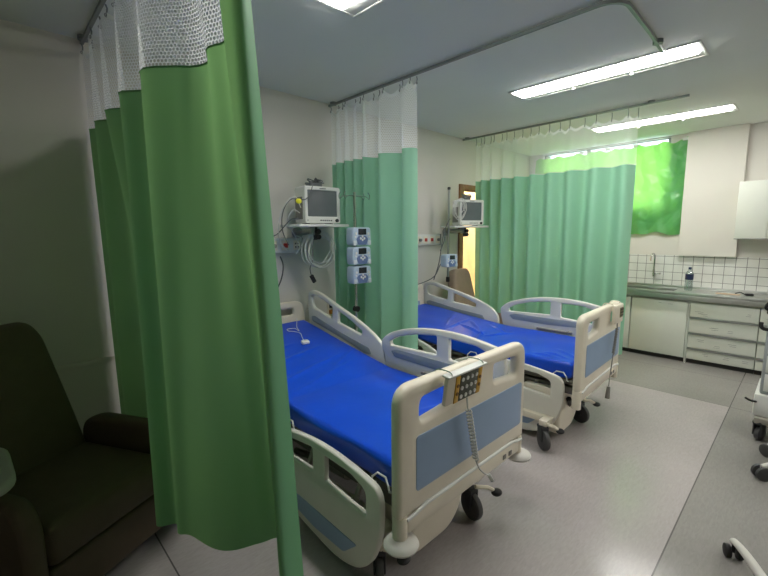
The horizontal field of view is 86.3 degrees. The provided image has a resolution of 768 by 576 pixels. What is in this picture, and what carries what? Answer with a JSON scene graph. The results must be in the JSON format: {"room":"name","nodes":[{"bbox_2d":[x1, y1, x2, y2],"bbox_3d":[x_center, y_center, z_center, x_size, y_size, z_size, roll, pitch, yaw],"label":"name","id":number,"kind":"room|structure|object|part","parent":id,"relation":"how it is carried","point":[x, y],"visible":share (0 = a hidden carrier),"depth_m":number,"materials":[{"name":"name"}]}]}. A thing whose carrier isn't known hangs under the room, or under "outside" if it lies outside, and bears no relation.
{"room":"hospital room","nodes":[
{"label":"hospital room","id":0,"kind":"room"},
{"bbox_2d":[0,19,529,432],"bbox_3d":[-1.062,-0.279,3.585,9.460,2.800,0.100,-8,11,-43],"label":"wall","id":1,"kind":"structure","parent":0,"point":[53,276],"depth_m":2.65,"materials":[{"name":"paint"}]},
{"bbox_2d":[55,295,447,370],"bbox_3d":[-1.684,0.458,2.988,7.400,0.030,0.022,-8,11,-43],"label":"trim","id":2,"kind":"structure","parent":1,"relation":"attached to","point":[111,358],"depth_m":2.71,"materials":[{"name":"paint"}]},
{"bbox_2d":[278,256,283,285],"bbox_3d":[-0.927,0.028,3.541,0.195,0.604,0.064,5,9,33],"label":"power cable","id":3,"kind":"object","parent":1,"relation":"attached to","point":[280,256],"visible":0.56,"depth_m":3.47,"materials":[{"name":"grey plastic"}]},
{"bbox_2d":[274,237,302,252],"bbox_3d":[-0.961,-0.364,3.539,0.599,0.136,0.090,-8,11,-43],"label":"panel","id":4,"kind":"object","parent":1,"relation":"attached to","point":[293,246],"visible":0.38,"depth_m":3.63,"materials":[{"name":"white plastic"}]},
{"bbox_2d":[282,241,288,249],"bbox_3d":[-0.869,-0.374,3.609,0.070,0.084,0.008,-8,11,-43],"label":"outlet plate","id":5,"kind":"object","parent":4,"relation":"attached to","point":[284,243],"depth_m":3.60,"materials":[{"name":"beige plastic"}]},
{"bbox_2d":[293,240,299,249],"bbox_3d":[-0.786,-0.386,3.688,0.070,0.084,0.008,-8,11,-43],"label":"outlet plate","id":6,"kind":"object","parent":4,"relation":"attached to","point":[296,246],"depth_m":3.68,"materials":[{"name":"beige plastic"}]},
{"bbox_2d":[280,224,348,239],"bbox_3d":[-0.651,-0.483,3.547,0.500,0.130,0.492,-8,11,-43],"label":"shelf","id":7,"kind":"object","parent":1,"relation":"attached to","point":[313,229],"visible":0.99,"depth_m":3.45,"materials":[{"name":"white plastic"}]},
{"bbox_3d":[-0.788,-0.502,3.731,0.100,0.100,0.030,-8,11,-43],"label":"wall plate","id":8,"kind":"part","parent":7,"relation":"part of","materials":[{"name":"metal"}]},
{"bbox_3d":[-0.683,-0.500,3.606,0.069,0.072,0.357,-6,10,-36],"label":"arm","id":9,"kind":"part","parent":7,"relation":"part of","materials":[{"name":"metal"}]},
{"bbox_2d":[295,185,339,223],"bbox_3d":[-0.556,-0.689,3.442,0.342,0.305,0.192,-7,10,-39],"label":"patient monitor","id":10,"kind":"object","parent":7,"relation":"on","point":[322,206],"visible":0.94,"depth_m":3.37,"materials":[{"name":"white plastic"}]},
{"bbox_2d":[274,183,312,265],"bbox_3d":[-0.763,-0.512,3.354,0.387,0.686,0.365,-8,11,-43],"label":"lead","id":11,"kind":"object","parent":10,"relation":"hanging from","point":[298,201],"visible":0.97,"depth_m":3.25,"materials":[{"name":"grey plastic"}]},
{"bbox_2d":[310,240,315,282],"bbox_3d":[-0.608,-0.280,3.509,0.078,0.480,0.024,-8,11,-43],"label":"probe","id":12,"kind":"object","parent":11,"relation":"hanging from","point":[312,277],"visible":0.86,"depth_m":3.51,"materials":[{"name":"black plastic"}]},
{"bbox_2d":[305,177,323,186],"bbox_3d":[-0.579,-0.875,3.390,0.164,0.074,0.088,-8,11,-43],"label":"cable bundle","id":13,"kind":"object","parent":10,"relation":"on","point":[316,182],"visible":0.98,"depth_m":3.36,"materials":[{"name":"grey plastic"}]},
{"bbox_3d":[-0.556,-0.431,3.455,0.044,0.044,0.040,-8,11,-43],"label":"clamp knob","id":14,"kind":"part","parent":7,"relation":"part of","materials":[{"name":"black plastic"}]},
{"bbox_2d":[301,231,335,267],"bbox_3d":[-0.561,-0.334,3.544,0.342,0.326,0.042,-8,11,-43],"label":"coiled hose","id":15,"kind":"object","parent":7,"relation":"hanging from","point":[327,236],"visible":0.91,"depth_m":3.55,"materials":[{"name":"grey plastic"}]},
{"bbox_2d":[327,303,332,314],"bbox_3d":[-0.526,0.207,4.068,0.070,0.140,0.045,-8,11,-43],"label":"wall socket","id":16,"kind":"object","parent":1,"relation":"attached to","point":[329,307],"visible":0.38,"depth_m":4.06,"materials":[{"name":"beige plastic"}]},
{"bbox_2d":[418,234,440,245],"bbox_3d":[0.491,-0.579,4.927,0.599,0.136,0.090,-8,11,-43],"label":"panel","id":17,"kind":"object","parent":1,"relation":"attached to","point":[423,239],"visible":0.69,"depth_m":4.97,"materials":[{"name":"white plastic"}]},
{"bbox_2d":[440,187,488,281],"bbox_3d":[0.905,-0.655,5.057,0.554,1.100,0.507,-4,9,-27],"label":"shelf","id":18,"kind":"object","parent":1,"relation":"attached to","point":[462,229],"visible":0.97,"depth_m":4.83,"materials":[{"name":"white metal"}]},
{"bbox_2d":[418,219,449,284],"bbox_3d":[0.495,-0.412,4.748,0.569,0.779,0.090,-2,8,-14],"label":"lead","id":19,"kind":"object","parent":18,"relation":"hanging from","point":[449,219],"visible":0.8,"depth_m":4.79,"materials":[{"name":"grey plastic"}]},
{"bbox_2d":[441,254,457,266],"bbox_3d":[0.741,-0.316,4.702,0.182,0.144,0.135,-6,9,-35],"label":"pump","id":20,"kind":"object","parent":18,"relation":"attached to","point":[447,260],"visible":1,"depth_m":4.64,"materials":[{"name":"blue plastic"}]},
{"bbox_3d":[0.882,-0.716,5.105,0.069,0.072,0.361,-6,10,-35],"label":"arm","id":21,"kind":"part","parent":18,"relation":"part of","materials":[{"name":"metal"}]},
{"bbox_2d":[452,198,466,219],"bbox_3d":[0.879,-0.913,4.747,0.254,0.255,0.042,-8,11,-43],"label":"coiled hose","id":22,"kind":"object","parent":18,"relation":"hanging from","point":[454,205],"visible":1,"depth_m":4.74,"materials":[{"name":"grey plastic"}]},
{"bbox_2d":[452,199,483,225],"bbox_3d":[1.013,-0.906,4.947,0.342,0.305,0.192,-4,8,-22],"label":"patient monitor","id":23,"kind":"object","parent":18,"relation":"on","point":[473,216],"visible":0.92,"depth_m":4.89,"materials":[{"name":"white plastic"}]},
{"bbox_3d":[1.010,-0.912,4.962,0.336,0.297,0.160,-4,8,-22],"label":"casing","id":24,"kind":"part","parent":23,"relation":"part of","materials":[{"name":"white plastic"}]},
{"bbox_2d":[460,194,471,199],"bbox_3d":[0.978,-1.091,4.907,0.161,0.070,0.102,-8,11,-43],"label":"cable bundle","id":25,"kind":"object","parent":23,"relation":"on","point":[464,196],"visible":0.98,"depth_m":4.88,"materials":[{"name":"grey plastic"}]},
{"bbox_2d":[457,184,474,268],"bbox_3d":[1.321,-0.318,5.892,1.010,2.220,0.135,-8,11,-43],"label":"door frame","id":26,"kind":"structure","parent":1,"relation":"in","point":[462,187],"depth_m":5.48,"materials":[{"name":"brown wood"}]},
{"bbox_2d":[0,0,767,155],"bbox_3d":[1.491,-1.395,0.901,9.660,0.100,7.270,-8,11,-43],"label":"ceiling","id":27,"kind":"structure","parent":0,"point":[309,49],"depth_m":2.78,"materials":[{"name":"paint"}]},
{"bbox_2d":[77,0,106,44],"bbox_3d":[-0.331,-1.323,0.955,0.060,0.028,4.465,-8,11,-43],"label":"rail","id":28,"kind":"object","parent":27,"relation":"attached to","point":[83,38],"visible":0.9,"depth_m":2.29,"materials":[{"name":"metal"}]},
{"bbox_2d":[80,0,303,575],"bbox_3d":[-1.014,-0.191,1.909,0.363,2.458,2.320,-8,11,-43],"label":"privacy curtain","id":29,"kind":"object","parent":28,"relation":"hanging from","point":[180,167],"visible":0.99,"depth_m":1.66,"materials":[{"name":"green fabric"}]},
{"bbox_2d":[315,0,385,18],"bbox_3d":[0.179,-1.432,1.729,0.320,0.029,1.320,-8,11,-43],"label":"recessed light","id":30,"kind":"object","parent":27,"relation":"in","point":[354,9],"visible":1,"depth_m":2.17,"materials":[{"name":"white plastic"}]},
{"bbox_2d":[322,0,357,9],"bbox_3d":[0.148,-1.433,1.698,0.168,0.016,1.240,-8,11,-43],"label":"diffuser","id":31,"kind":"object","parent":30,"relation":"attached to","point":[341,4],"depth_m":2.13,"materials":[{"name":"white plastic"}]},
{"bbox_2d":[328,0,663,106],"bbox_3d":[0.674,-1.645,3.267,0.950,0.029,2.505,-8,11,-43],"label":"rail","id":32,"kind":"object","parent":27,"relation":"attached to","point":[657,42],"visible":1,"depth_m":2.51,"materials":[{"name":"metal"}]},
{"bbox_2d":[330,76,417,349],"bbox_3d":[-0.107,-0.429,3.642,0.161,2.468,1.065,-8,11,-43],"label":"privacy curtain","id":33,"kind":"object","parent":32,"relation":"hanging from","point":[387,304],"visible":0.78,"depth_m":3.52,"materials":[{"name":"green fabric"}]},
{"bbox_2d":[463,94,689,140],"bbox_3d":[1.865,-1.819,4.476,0.060,0.028,2.405,-8,11,-43],"label":"rail","id":34,"kind":"object","parent":27,"relation":"attached to","point":[686,95],"visible":1,"depth_m":4.22,"materials":[{"name":"metal"}]},
{"bbox_2d":[475,108,638,354],"bbox_3d":[1.831,-0.592,4.737,0.206,2.468,1.808,-8,11,-43],"label":"privacy curtain","id":35,"kind":"object","parent":34,"relation":"hanging from","point":[558,234],"visible":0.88,"depth_m":4.59,"materials":[{"name":"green fabric"}]},
{"bbox_2d":[508,40,709,100],"bbox_3d":[1.665,-1.643,3.199,0.320,0.029,1.350,-8,11,-43],"label":"recessed light","id":36,"kind":"object","parent":27,"relation":"in","point":[690,52],"visible":1,"depth_m":3.07,"materials":[{"name":"white plastic"}]},
{"bbox_2d":[591,103,738,133],"bbox_3d":[3.017,-1.831,4.506,0.320,0.029,1.330,-8,11,-43],"label":"recessed light","id":37,"kind":"object","parent":27,"relation":"in","point":[725,108],"visible":0.8,"depth_m":4.36,"materials":[{"name":"white plastic"}]},
{"bbox_2d":[104,350,767,575],"bbox_3d":[1.512,1.478,1.293,9.660,0.100,7.270,-8,11,-43],"label":"floor","id":38,"kind":"structure","parent":0,"point":[658,476],"depth_m":2.40,"materials":[{"name":"plastic"}]},
{"bbox_2d":[0,448,15,496],"bbox_3d":[-1.636,1.058,1.305,0.754,0.774,0.450,-8,11,-43],"label":"table","id":39,"kind":"object","parent":38,"relation":"on","point":[7,472],"visible":1,"depth_m":1.44,"materials":[{"name":"laminate"}]},
{"bbox_2d":[0,322,160,575],"bbox_3d":[-1.618,0.775,1.975,0.835,1.155,0.762,2,8,17],"label":"armchair","id":40,"kind":"object","parent":38,"relation":"on","point":[79,503],"visible":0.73,"depth_m":1.98,"materials":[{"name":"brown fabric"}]},
{"bbox_3d":[-1.630,1.072,1.662,0.654,0.550,0.085,2,8,17],"label":"armrest","id":41,"kind":"part","parent":40,"relation":"part of","materials":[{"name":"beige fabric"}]},
{"bbox_3d":[-1.861,0.620,2.030,0.327,0.859,0.578,2,8,17],"label":"backrest","id":42,"kind":"part","parent":40,"relation":"part of","materials":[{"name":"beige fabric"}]},
{"bbox_3d":[-1.499,0.990,1.967,0.570,0.190,0.583,2,8,17],"label":"seat","id":43,"kind":"part","parent":40,"relation":"part of","materials":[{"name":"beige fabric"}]},
{"bbox_3d":[-1.288,1.197,1.930,0.095,0.205,0.583,2,8,17],"label":"panel","id":44,"kind":"part","parent":40,"relation":"part of","materials":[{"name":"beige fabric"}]},
{"bbox_3d":[-1.429,0.984,2.302,0.654,0.550,0.085,2,8,17],"label":"armrest","id":45,"kind":"part","parent":40,"relation":"part of","materials":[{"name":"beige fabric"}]},
{"bbox_2d":[339,191,369,330],"bbox_3d":[-0.253,0.160,3.536,0.479,1.932,0.456,-8,11,-43],"label":"stand","id":46,"kind":"object","parent":38,"relation":"on","point":[356,308],"visible":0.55,"depth_m":3.46,"materials":[{"name":"silver metal"}]},
{"bbox_2d":[346,227,370,245],"bbox_3d":[-0.213,-0.423,3.354,0.182,0.144,0.135,-6,10,-38],"label":"pump","id":47,"kind":"object","parent":46,"relation":"attached to","point":[354,236],"visible":1,"depth_m":3.30,"materials":[{"name":"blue plastic"}]},
{"bbox_2d":[347,265,370,283],"bbox_3d":[-0.211,-0.114,3.396,0.182,0.144,0.135,-6,10,-38],"label":"pump","id":48,"kind":"object","parent":46,"relation":"attached to","point":[357,274],"visible":1,"depth_m":3.34,"materials":[{"name":"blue plastic"}]},
{"bbox_2d":[347,246,370,264],"bbox_3d":[-0.212,-0.268,3.375,0.182,0.144,0.135,-6,10,-38],"label":"pump","id":49,"kind":"object","parent":46,"relation":"attached to","point":[359,255],"visible":1,"depth_m":3.32,"materials":[{"name":"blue plastic"}]},
{"bbox_2d":[280,290,530,575],"bbox_3d":[-0.315,0.696,2.714,1.103,1.093,2.240,-8,11,-43],"label":"hospital bed","id":50,"kind":"object","parent":38,"relation":"on","point":[367,410],"depth_m":2.05,"materials":[{"name":"beige plastic"}]},
{"bbox_3d":[-1.082,0.398,3.470,0.978,0.490,0.040,-8,11,-43],"label":"headboard","id":51,"kind":"part","parent":50,"relation":"part of","materials":[{"name":"beige plastic"}]},
{"bbox_3d":[-0.750,0.344,3.400,0.112,0.098,0.470,-3,8,-18],"label":"cord","id":52,"kind":"part","parent":50,"relation":"part of","materials":[{"name":"white plastic"}]},
{"bbox_3d":[-0.731,0.354,3.379,0.130,0.111,0.517,-4,8,-22],"label":"call button","id":53,"kind":"part","parent":50,"relation":"part of","materials":[{"name":"white plastic"}]},
{"bbox_3d":[-0.613,0.420,3.186,0.060,0.029,0.045,-6,10,-38],"label":"casing","id":54,"kind":"part","parent":50,"relation":"part of","materials":[{"name":"white plastic"}]},
{"bbox_3d":[-0.408,0.975,2.231,0.106,0.220,0.028,-8,11,-43],"label":"rail arm","id":55,"kind":"part","parent":50,"relation":"part of","materials":[{"name":"paint"}]},
{"bbox_3d":[-0.355,1.016,2.095,0.034,0.538,1.016,-8,11,-43],"label":"foot rail","id":56,"kind":"part","parent":50,"relation":"part of","materials":[{"name":"plastic"}]},
{"bbox_3d":[-0.375,0.380,3.422,0.004,0.198,0.792,-8,11,-43],"label":"recess panel","id":57,"kind":"part","parent":50,"relation":"part of","materials":[{"name":"plastic"}]},
{"bbox_3d":[-0.328,0.901,2.776,0.810,0.230,2.100,-8,11,-43],"label":"bed frame","id":58,"kind":"part","parent":50,"relation":"part of","materials":[{"name":"beige plastic"}]},
{"bbox_3d":[-0.324,0.338,3.389,0.034,0.566,1.018,-8,11,-43],"label":"head rail","id":59,"kind":"part","parent":50,"relation":"part of","materials":[{"name":"plastic"}]},
{"bbox_3d":[-0.130,1.012,1.946,0.106,0.220,0.028,-8,11,-43],"label":"rail arm","id":60,"kind":"part","parent":50,"relation":"part of","materials":[{"name":"paint"}]},
{"bbox_3d":[-0.336,0.572,2.723,0.888,0.307,2.025,-8,11,-43],"label":"mattress","id":61,"kind":"part","parent":50,"relation":"part of","materials":[{"name":"blue plastic"}]},
{"bbox_3d":[-0.324,1.038,2.770,0.880,0.050,1.820,-8,11,-43],"label":"frame","id":62,"kind":"part","parent":50,"relation":"part of","materials":[{"name":"beige plastic"}]},
{"bbox_3d":[0.065,0.990,1.671,0.061,0.137,0.062,-8,11,-43],"label":"corner post","id":63,"kind":"part","parent":50,"relation":"part of","materials":[{"name":"beige plastic"}]},
{"bbox_3d":[0.302,0.501,2.732,0.004,0.065,0.714,-8,11,-43],"label":"recess panel","id":64,"kind":"part","parent":50,"relation":"part of","materials":[{"name":"plastic"}]},
{"bbox_3d":[0.346,0.532,2.716,0.034,0.538,1.016,-8,11,-43],"label":"foot rail","id":65,"kind":"part","parent":50,"relation":"part of","materials":[{"name":"plastic"}]},
{"bbox_3d":[0.402,0.607,1.950,1.010,0.555,0.055,-8,11,-43],"label":"footboard","id":66,"kind":"part","parent":50,"relation":"part of","materials":[{"name":"beige plastic"}]},
{"bbox_2d":[435,357,493,481],"bbox_3d":[0.366,0.644,1.871,0.375,0.642,0.111,-8,11,-43],"label":"bed remote control","id":67,"kind":"object","parent":50,"relation":"hanging from","point":[463,382],"visible":0.93,"depth_m":1.79,"materials":[{"name":"beige plastic"}]},
{"bbox_3d":[0.350,0.418,1.794,0.271,0.137,0.039,-8,11,-43],"label":"casing","id":68,"kind":"part","parent":67,"relation":"part of","materials":[{"name":"beige plastic"}]},
{"bbox_2d":[442,360,486,379],"bbox_3d":[0.355,0.353,1.775,0.285,0.014,0.040,-8,11,-43],"label":"hood","id":69,"kind":"object","parent":67,"relation":"attached to","point":[469,369],"depth_m":1.76,"materials":[{"name":"white plastic"}]},
{"bbox_3d":[0.435,0.695,1.889,0.195,0.450,0.032,-8,11,-43],"label":"coiled cord","id":70,"kind":"part","parent":67,"relation":"part of","materials":[{"name":"grey plastic"}]},
{"bbox_3d":[0.746,0.896,2.322,0.061,0.137,0.062,-8,11,-43],"label":"corner post","id":71,"kind":"part","parent":50,"relation":"part of","materials":[{"name":"beige plastic"}]},
{"bbox_2d":[448,268,502,357],"bbox_3d":[1.150,0.349,4.992,0.632,1.144,0.747,-8,11,-43],"label":"armchair","id":72,"kind":"object","parent":38,"relation":"on","point":[460,279],"visible":0.16,"depth_m":5.05,"materials":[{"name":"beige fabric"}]},
{"bbox_3d":[1.007,0.632,4.775,0.070,0.544,0.585,-8,11,-43],"label":"armrest","id":73,"kind":"part","parent":72,"relation":"part of","materials":[{"name":"fabric"}]},
{"bbox_3d":[0.991,0.183,5.134,0.479,0.851,0.292,-8,11,-43],"label":"backrest","id":74,"kind":"part","parent":72,"relation":"part of","materials":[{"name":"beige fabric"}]},
{"bbox_2d":[418,281,620,450],"bbox_3d":[0.886,0.562,3.931,2.196,1.012,1.131,7,11,44],"label":"hospital bed","id":75,"kind":"object","parent":38,"relation":"on","point":[566,360],"visible":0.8,"depth_m":3.40,"materials":[{"name":"beige plastic"}]},
{"bbox_3d":[0.161,0.222,4.694,0.040,0.490,0.934,7,11,44],"label":"headboard","id":76,"kind":"part","parent":75,"relation":"part of","materials":[{"name":"beige plastic"}]},
{"bbox_3d":[0.207,0.596,4.052,1.018,0.502,0.032,7,11,44],"label":"head rail","id":77,"kind":"part","parent":75,"relation":"part of","materials":[{"name":"plastic"}]},
{"bbox_3d":[0.804,0.246,4.710,0.792,0.137,0.004,7,11,43],"label":"recess panel","id":78,"kind":"part","parent":75,"relation":"part of","materials":[{"name":"plastic"}]},
{"bbox_3d":[0.855,0.203,4.678,1.018,0.502,0.032,7,11,44],"label":"head rail","id":79,"kind":"part","parent":75,"relation":"part of","materials":[{"name":"plastic"}]},
{"bbox_3d":[0.940,0.721,4.026,2.100,0.230,0.774,7,11,44],"label":"bed frame","id":80,"kind":"part","parent":75,"relation":"part of","materials":[{"name":"beige plastic"}]},
{"bbox_3d":[0.933,0.428,3.977,2.025,0.234,0.848,7,11,44],"label":"mattress","id":81,"kind":"part","parent":75,"relation":"part of","materials":[{"name":"blue plastic"}]},
{"bbox_3d":[0.953,0.834,3.359,1.016,0.538,0.032,7,11,44],"label":"foot rail","id":82,"kind":"part","parent":75,"relation":"part of","materials":[{"name":"plastic"}]},
{"bbox_3d":[0.826,0.876,3.898,1.820,0.050,0.840,7,11,44],"label":"frame","id":83,"kind":"part","parent":75,"relation":"part of","materials":[{"name":"beige plastic"}]},
{"bbox_3d":[1.555,0.321,3.989,0.714,0.065,0.004,7,11,44],"label":"recess panel","id":84,"kind":"part","parent":75,"relation":"part of","materials":[{"name":"blue plastic"}]},
{"bbox_3d":[1.599,0.352,3.974,1.016,0.538,0.032,7,11,44],"label":"foot rail","id":85,"kind":"part","parent":75,"relation":"part of","materials":[{"name":"plastic"}]},
{"bbox_3d":[1.387,0.806,2.950,0.062,0.137,0.059,7,11,44],"label":"corner post","id":86,"kind":"part","parent":75,"relation":"part of","materials":[{"name":"beige plastic"}]},
{"bbox_3d":[1.697,0.424,3.225,0.055,0.555,0.964,7,11,44],"label":"footboard","id":87,"kind":"part","parent":75,"relation":"part of","materials":[{"name":"beige plastic"}]},
{"bbox_2d":[602,300,623,398],"bbox_3d":[1.823,0.487,3.320,0.306,0.746,0.144,-8,11,-43],"label":"handset","id":88,"kind":"object","parent":75,"relation":"hanging from","point":[617,311],"visible":0.98,"depth_m":3.27,"materials":[{"name":"beige plastic"}]},
{"bbox_3d":[1.827,0.540,3.274,0.025,0.502,0.184,7,11,43],"label":"coiled cord","id":89,"kind":"part","parent":88,"relation":"part of","materials":[{"name":"grey plastic"}]},
{"bbox_3d":[1.881,0.206,3.296,0.200,0.155,0.028,-8,11,-43],"label":"casing","id":90,"kind":"part","parent":88,"relation":"part of","materials":[{"name":"beige plastic"}]},
{"bbox_3d":[2.014,0.713,3.594,0.062,0.137,0.059,7,11,44],"label":"corner post","id":91,"kind":"part","parent":75,"relation":"part of","materials":[{"name":"beige plastic"}]},
{"bbox_2d":[622,295,631,350],"bbox_3d":[3.163,0.420,5.766,0.461,0.765,0.648,-8,11,-43],"label":"base cabinet","id":92,"kind":"object","parent":38,"relation":"on","point":[628,306],"visible":0.2,"depth_m":5.40,"materials":[{"name":"white laminate"}]},
{"bbox_2d":[628,295,688,360],"bbox_3d":[3.600,0.478,5.318,0.461,0.765,0.601,-8,11,-43],"label":"base cabinet","id":93,"kind":"object","parent":38,"relation":"on","point":[657,325],"visible":0.75,"depth_m":5.15,"materials":[{"name":"white laminate"}]},
{"bbox_2d":[626,282,767,307],"bbox_3d":[3.799,0.069,5.030,0.520,0.119,2.580,-8,11,-43],"label":"countertop","id":94,"kind":"structure","parent":93,"relation":"on","point":[690,293],"depth_m":4.92,"materials":[{"name":"grey stone"}]},
{"bbox_2d":[627,285,676,290],"bbox_3d":[3.484,0.042,5.392,0.320,0.079,0.600,-8,11,-43],"label":"sink basin","id":95,"kind":"object","parent":94,"relation":"in","point":[628,286],"depth_m":5.47,"materials":[{"name":"metal"}]},
{"bbox_2d":[685,267,693,279],"bbox_3d":[3.781,-0.114,5.073,0.087,0.290,0.087,-8,11,-43],"label":"water bottle","id":96,"kind":"object","parent":94,"relation":"on","point":[687,276],"visible":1,"depth_m":5.04,"materials":[{"name":"plastic"}]},
{"bbox_2d":[715,292,740,295],"bbox_3d":[3.996,0.069,4.759,0.080,0.008,0.220,-8,11,-43],"label":"wooden spatula","id":97,"kind":"object","parent":94,"relation":"on","point":[716,292],"visible":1,"depth_m":4.75,"materials":[{"name":"beige wood"}]},
{"bbox_2d":[735,292,753,295],"bbox_3d":[4.115,0.066,4.676,0.163,0.036,0.069,6,10,38],"label":"clamp","id":98,"kind":"object","parent":94,"relation":"on","point":[746,294],"visible":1,"depth_m":4.64,"materials":[{"name":"black metal"}]},
{"bbox_2d":[683,301,690,361],"bbox_3d":[3.820,0.506,5.100,0.450,0.765,0.018,-8,11,-43],"label":"strip","id":99,"kind":"object","parent":38,"relation":"on","point":[689,305],"visible":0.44,"depth_m":4.95,"materials":[{"name":"grey metal"}]},
{"bbox_2d":[686,301,761,373],"bbox_3d":[4.031,0.537,4.861,0.482,0.765,0.618,-8,11,-43],"label":"base cabinet","id":100,"kind":"object","parent":38,"relation":"on","point":[725,336],"visible":0.92,"depth_m":4.69,"materials":[{"name":"white laminate"}]},
{"bbox_3d":[3.882,0.808,4.751,0.019,0.132,0.612,-8,11,-43],"label":"drawer","id":101,"kind":"part","parent":100,"relation":"part of","materials":[{"name":"white laminate"}]},
{"bbox_3d":[3.881,0.647,4.729,0.019,0.177,0.612,-8,11,-43],"label":"drawer","id":102,"kind":"part","parent":100,"relation":"part of","materials":[{"name":"white laminate"}]},
{"bbox_3d":[3.880,0.461,4.703,0.019,0.182,0.612,-8,11,-43],"label":"drawer","id":103,"kind":"part","parent":100,"relation":"part of","materials":[{"name":"white laminate"}]},
{"bbox_3d":[3.878,0.280,4.679,0.019,0.167,0.612,-8,11,-43],"label":"drawer","id":104,"kind":"part","parent":100,"relation":"part of","materials":[{"name":"white laminate"}]},
{"bbox_2d":[722,538,766,575],"bbox_3d":[1.542,0.523,1.487,0.727,1.740,0.727,-4,8,-23],"label":"stand","id":105,"kind":"object","parent":38,"relation":"on","point":[741,553],"visible":1,"depth_m":1.92,"materials":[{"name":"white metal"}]},
{"bbox_2d":[744,302,767,439],"bbox_3d":[3.238,0.636,3.003,0.577,1.082,0.816,-8,11,-43],"label":"trolley","id":106,"kind":"object","parent":38,"relation":"on","point":[760,402],"visible":1,"depth_m":3.10,"materials":[{"name":"paint"}]},
{"bbox_3d":[2.824,0.288,3.033,0.090,0.076,0.029,0,8,1],"label":"handle","id":107,"kind":"part","parent":106,"relation":"part of","materials":[{"name":"plastic"}]},
{"bbox_3d":[3.092,0.744,2.857,0.014,0.130,0.650,-8,11,-43],"label":"drawer","id":108,"kind":"part","parent":106,"relation":"part of","materials":[{"name":"white plastic"}]},
{"bbox_3d":[3.091,0.600,2.838,0.014,0.130,0.650,-8,11,-43],"label":"drawer","id":109,"kind":"part","parent":106,"relation":"part of","materials":[{"name":"white plastic"}]},
{"bbox_2d":[751,444,767,481],"bbox_3d":[2.784,0.983,2.526,0.747,0.530,0.719,-8,11,-43],"label":"stool","id":110,"kind":"object","parent":38,"relation":"on","point":[760,471],"visible":1,"depth_m":2.64,"materials":[{"name":"silver metal"}]},
{"bbox_3d":[2.602,1.130,2.602,0.345,0.089,0.044,1,8,12],"label":"leg","id":111,"kind":"part","parent":110,"relation":"part of","materials":[{"name":"silver metal"}]},
{"bbox_2d":[754,307,767,374],"bbox_3d":[4.468,0.595,4.412,0.482,0.765,0.631,-8,11,-43],"label":"base cabinet","id":112,"kind":"object","parent":38,"relation":"on","point":[764,316],"visible":0.7,"depth_m":4.47,"materials":[{"name":"white laminate"}]},
{"bbox_3d":[4.319,0.866,4.302,0.019,0.132,0.625,-8,11,-43],"label":"drawer","id":113,"kind":"part","parent":112,"relation":"part of","materials":[{"name":"white laminate"}]},
{"bbox_3d":[4.318,0.705,4.280,0.019,0.177,0.625,-8,11,-43],"label":"drawer","id":114,"kind":"part","parent":112,"relation":"part of","materials":[{"name":"white laminate"}]},
{"bbox_3d":[4.317,0.519,4.255,0.019,0.182,0.625,-8,11,-43],"label":"drawer","id":115,"kind":"part","parent":112,"relation":"part of","materials":[{"name":"white laminate"}]},
{"bbox_3d":[4.315,0.338,4.231,0.019,0.167,0.625,-8,11,-43],"label":"drawer","id":116,"kind":"part","parent":112,"relation":"part of","materials":[{"name":"white laminate"}]},
{"bbox_2d":[463,191,474,294],"bbox_3d":[0.831,-0.699,6.568,1.930,3.000,1.600,-8,11,-43],"label":"wall","id":117,"kind":"structure","parent":0,"point":[468,241],"depth_m":7.14,"materials":[{"name":"yellow paint"}]},
{"bbox_2d":[530,122,767,257],"bbox_3d":[4.882,-0.424,4.332,0.140,2.800,7.270,-8,11,-43],"label":"wall","id":118,"kind":"structure","parent":0,"point":[658,243],"depth_m":4.84,"materials":[{"name":"paint"}]},
{"bbox_2d":[545,138,671,157],"bbox_3d":[3.157,-1.570,5.967,0.040,0.915,1.690,-8,11,-43],"label":"window","id":119,"kind":"structure","parent":118,"relation":"in","point":[669,139],"depth_m":5.82,"materials":[{"name":"metal"}]},
{"bbox_2d":[535,137,687,234],"bbox_3d":[3.115,-1.377,5.887,0.074,1.253,2.000,-8,11,-44],"label":"curtain","id":120,"kind":"object","parent":118,"relation":"attached to","point":[660,168],"visible":0.43,"depth_m":5.42,"materials":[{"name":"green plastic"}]},
{"bbox_2d":[650,253,660,275],"bbox_3d":[3.611,-0.310,5.434,0.165,0.315,0.116,-8,11,-43],"label":"tap","id":121,"kind":"object","parent":118,"relation":"attached to","point":[653,273],"visible":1,"depth_m":5.46,"materials":[{"name":"silver metal"}]},
{"bbox_3d":[3.571,-0.351,5.441,0.128,0.235,0.022,-5,9,-32],"label":"spout","id":122,"kind":"part","parent":121,"relation":"part of","materials":[{"name":"silver metal"}]},
{"bbox_2d":[627,254,767,291],"bbox_3d":[4.088,-0.195,5.081,0.013,0.395,3.600,-8,11,-43],"label":"backsplash","id":123,"kind":"structure","parent":118,"relation":"attached to","point":[737,273],"depth_m":5.15,"materials":[{"name":"white tile"}]},
{"bbox_2d":[734,180,767,239],"bbox_3d":[4.285,-0.862,4.542,0.329,0.640,0.540,-8,11,-43],"label":"upper cabinet","id":124,"kind":"object","parent":118,"relation":"attached to","point":[751,223],"visible":1,"depth_m":4.53,"materials":[{"name":"white laminate"}]},
{"bbox_2d":[685,274,693,279],"bbox_3d":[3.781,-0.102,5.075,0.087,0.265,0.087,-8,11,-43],"label":"label","id":125,"kind":"object","parent":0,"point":[687,276],"depth_m":5.04,"materials":[{"name":"blue paper"}]},
{"bbox_2d":[678,123,750,256],"bbox_3d":[4.002,-1.151,4.993,0.072,1.525,0.570,-8,11,-43],"label":"wall pier","id":126,"kind":"object","parent":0,"point":[716,160],"visible":0.95,"depth_m":4.96,"materials":[{"name":"paint"}]}
]}

